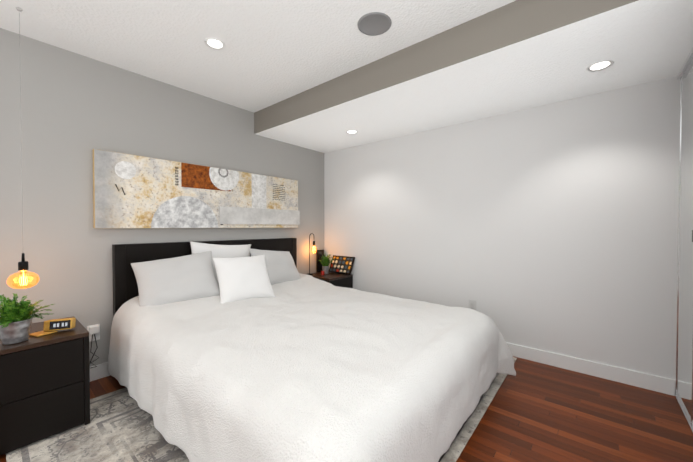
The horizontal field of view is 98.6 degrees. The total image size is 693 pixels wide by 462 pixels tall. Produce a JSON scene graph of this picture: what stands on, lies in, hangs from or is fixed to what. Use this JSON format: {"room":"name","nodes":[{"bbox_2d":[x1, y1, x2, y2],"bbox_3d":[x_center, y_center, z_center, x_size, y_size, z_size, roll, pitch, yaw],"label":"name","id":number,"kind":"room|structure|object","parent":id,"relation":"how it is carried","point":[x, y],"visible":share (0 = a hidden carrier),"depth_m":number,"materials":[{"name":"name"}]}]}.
{"room":"bedroom","nodes":[
{"label":"bedroom","id":0,"kind":"room"},
{"bbox_2d":[0,28,323,366],"bbox_3d":[-1.817,-0.083,2.368,0.001,2.425,4.713,1,1,40],"label":"wall","id":1,"kind":"structure","parent":0,"point":[65,117],"depth_m":2.23,"materials":[{"name":"grey paint"}]},
{"bbox_2d":[87,324,99,367],"bbox_3d":[-1.900,0.867,2.225,0.072,0.312,0.108,1,1,40],"label":"electrical outlet","id":2,"kind":"object","parent":1,"relation":"attached to","point":[94,332],"visible":0.9,"depth_m":2.24,"materials":[{"name":"white plastic"}]},
{"bbox_2d":[90,362,109,381],"bbox_3d":[-1.810,1.074,2.379,0.017,0.110,4.713,1,1,40],"label":"baseboard","id":3,"kind":"structure","parent":1,"relation":"attached to","point":[101,371],"depth_m":2.28,"materials":[{"name":"white"}]},
{"bbox_2d":[92,149,299,227],"bbox_3d":[-1.249,-0.326,2.995,0.058,0.592,1.997,1,1,40],"label":"art","id":4,"kind":"object","parent":1,"relation":"attached to","point":[132,191],"visible":1,"depth_m":2.69,"materials":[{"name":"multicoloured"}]},
{"bbox_2d":[0,0,515,112],"bbox_3d":[-0.875,-1.274,0.840,3.380,0.001,3.596,1,1,40],"label":"ceiling","id":5,"kind":"structure","parent":0,"point":[272,52],"depth_m":1.96,"materials":[{"name":"white paint"}]},
{"bbox_2d":[6,9,39,288],"bbox_3d":[-1.893,-0.474,1.736,0.132,1.625,0.132,1,1,40],"label":"lamp","id":6,"kind":"object","parent":5,"relation":"hanging from","point":[22,265],"visible":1,"depth_m":1.73,"materials":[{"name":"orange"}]},
{"bbox_2d":[204,38,224,49],"bbox_3d":[-0.906,-1.289,2.057,0.132,0.006,0.132,1,1,40],"label":"recessed light","id":7,"kind":"object","parent":5,"relation":"in","point":[215,43],"visible":1,"depth_m":2.05,"materials":[{"name":"white plastic"}]},
{"bbox_2d":[357,12,391,35],"bbox_3d":[0.174,-1.286,1.859,0.212,0.006,0.212,1,1,40],"label":"ceiling speaker","id":8,"kind":"object","parent":5,"relation":"attached to","point":[374,23],"visible":1,"depth_m":1.85,"materials":[{"name":"grey metal"}]},
{"bbox_2d":[0,356,692,461],"bbox_3d":[-0.518,1.145,1.305,3.380,0.001,4.713,1,1,40],"label":"floor","id":9,"kind":"structure","parent":0,"point":[538,412],"depth_m":1.77,"materials":[{"name":"brown wood"}]},
{"bbox_2d":[6,357,516,461],"bbox_3d":[-0.228,1.126,2.162,2.065,0.009,2.917,1,1,40],"label":"rug","id":10,"kind":"object","parent":9,"relation":"on","point":[120,427],"visible":0.29,"depth_m":1.62,"materials":[{"name":"grey fabric"}]},
{"bbox_2d":[0,316,89,455],"bbox_3d":[-1.814,0.857,1.740,0.482,0.537,0.406,1,1,40],"label":"nightstand","id":11,"kind":"object","parent":10,"relation":"on","point":[44,386],"visible":0.83,"depth_m":1.60,"materials":[{"name":"black wood"}]},
{"bbox_2d":[0,293,52,344],"bbox_3d":[-1.750,0.459,1.600,0.246,0.258,0.265,1,1,40],"label":"plant","id":12,"kind":"object","parent":11,"relation":"on","point":[15,322],"visible":1,"depth_m":1.57,"materials":[{"name":"green plant"}]},
{"bbox_2d":[29,331,56,336],"bbox_3d":[-1.759,0.583,1.715,0.136,0.007,0.090,0,1,20],"label":"coaster","id":13,"kind":"object","parent":11,"relation":"on","point":[38,334],"visible":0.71,"depth_m":1.69,"materials":[{"name":"gold metal"}]},
{"bbox_2d":[43,318,75,330],"bbox_3d":[-1.686,0.549,1.754,0.130,0.060,0.058,0,-7,-20],"label":"alarm clock","id":14,"kind":"object","parent":11,"relation":"on","point":[59,324],"visible":0.98,"depth_m":1.73,"materials":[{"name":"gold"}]},
{"bbox_2d":[108,238,515,461],"bbox_3d":[-0.311,0.608,2.232,2.462,1.020,1.951,1,1,40],"label":"bed","id":15,"kind":"object","parent":10,"relation":"on","point":[256,350],"visible":1,"depth_m":1.56,"materials":[{"name":"white fabric"}]},
{"bbox_2d":[131,251,219,306],"bbox_3d":[-1.338,0.398,2.379,0.610,0.470,0.206,-9,-34,-35],"label":"pillow","id":16,"kind":"object","parent":15,"relation":"on","point":[188,279],"depth_m":2.29,"materials":[{"name":"white fabric"}]},
{"bbox_2d":[190,241,250,282],"bbox_3d":[-1.187,0.335,2.855,0.185,0.460,0.640,-12,-12,38],"label":"pillow","id":17,"kind":"object","parent":15,"relation":"on","point":[220,249],"depth_m":2.83,"materials":[{"name":"white fabric"}]},
{"bbox_2d":[213,255,275,303],"bbox_3d":[-0.862,0.403,2.513,0.470,0.440,0.177,-1,-33,-37],"label":"pillow","id":18,"kind":"object","parent":15,"relation":"on","point":[241,279],"depth_m":2.43,"materials":[{"name":"white fabric"}]},
{"bbox_2d":[249,249,300,284],"bbox_3d":[-0.730,0.390,3.123,0.198,0.460,0.600,-41,-26,23],"label":"pillow","id":19,"kind":"object","parent":15,"relation":"on","point":[281,268],"depth_m":3.04,"materials":[{"name":"white fabric"}]},
{"bbox_2d":[311,272,352,287],"bbox_3d":[-0.243,0.827,3.831,0.482,0.537,0.435,1,1,40],"label":"nightstand","id":20,"kind":"object","parent":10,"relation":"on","point":[340,280],"visible":0.27,"depth_m":3.70,"materials":[{"name":"black wood"}]},
{"bbox_2d":[307,233,316,274],"bbox_3d":[-0.448,0.292,3.828,0.090,0.528,0.161,1,1,40],"label":"lamp","id":21,"kind":"object","parent":20,"relation":"on","point":[309,273],"visible":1,"depth_m":3.80,"materials":[{"name":"black metal"}]},
{"bbox_2d":[316,250,323,271],"bbox_3d":[-0.356,0.404,4.033,0.022,0.298,0.130,1,1,40],"label":"box","id":22,"kind":"object","parent":20,"relation":"on","point":[319,253],"visible":0.79,"depth_m":4.01,"materials":[{"name":"black"}]},
{"bbox_2d":[319,254,334,273],"bbox_3d":[-0.253,0.423,3.899,0.216,0.264,0.239,1,1,40],"label":"plant","id":23,"kind":"object","parent":20,"relation":"on","point":[325,261],"visible":0.98,"depth_m":3.86,"materials":[{"name":"green plant"}]},
{"bbox_2d":[329,255,354,274],"bbox_3d":[-0.066,0.442,3.906,0.370,0.235,0.018,1,-23,40],"label":"picture frame","id":24,"kind":"object","parent":20,"relation":"on","point":[341,264],"visible":0.94,"depth_m":3.89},
{"bbox_2d":[254,0,692,152],"bbox_3d":[0.632,-1.183,2.653,3.380,0.235,1.117,1,1,40],"label":"ceiling","id":25,"kind":"structure","parent":0,"point":[516,55],"depth_m":2.03,"materials":[{"name":"white paint"}]},
{"bbox_2d":[346,130,357,133],"bbox_3d":[0.057,-1.071,3.232,0.132,0.006,0.132,1,1,40],"label":"recessed light","id":26,"kind":"object","parent":25,"relation":"in","point":[351,132],"visible":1,"depth_m":3.24,"materials":[{"name":"white plastic"}]},
{"bbox_2d":[587,60,613,71],"bbox_3d":[1.617,-1.051,1.903,0.132,0.006,0.132,1,1,40],"label":"recessed light","id":27,"kind":"object","parent":25,"relation":"in","point":[600,66],"visible":1,"depth_m":1.90,"materials":[{"name":"white plastic"}]},
{"bbox_2d":[324,76,679,388],"bbox_3d":[0.989,-0.094,3.098,3.380,2.425,0.001,1,1,40],"label":"wall","id":28,"kind":"structure","parent":0,"point":[552,227],"depth_m":2.55,"materials":[{"name":"white paint"}]},
{"bbox_2d":[469,300,475,309],"bbox_3d":[1.228,0.731,2.906,0.072,0.116,0.008,1,1,40],"label":"electrical outlet","id":29,"kind":"object","parent":28,"relation":"attached to","point":[472,304],"visible":0.75,"depth_m":2.90,"materials":[{"name":"white plastic"}]},
{"bbox_2d":[506,342,674,395],"bbox_3d":[0.979,1.063,3.113,3.327,0.110,0.017,1,1,40],"label":"baseboard","id":30,"kind":"structure","parent":28,"relation":"attached to","point":[664,385],"depth_m":2.31,"materials":[{"name":"white"}]},
{"label":"wall","id":31,"kind":"structure","parent":0,"visible":0},
{"bbox_2d":[674,47,692,435],"bbox_3d":[1.427,0.054,1.023,0.047,2.187,2.610,1,1,40],"label":"mirrored closet doors","id":32,"kind":"structure","parent":31,"relation":"in","point":[683,394],"depth_m":1.87,"materials":[{"name":"silver metal"}]}
]}

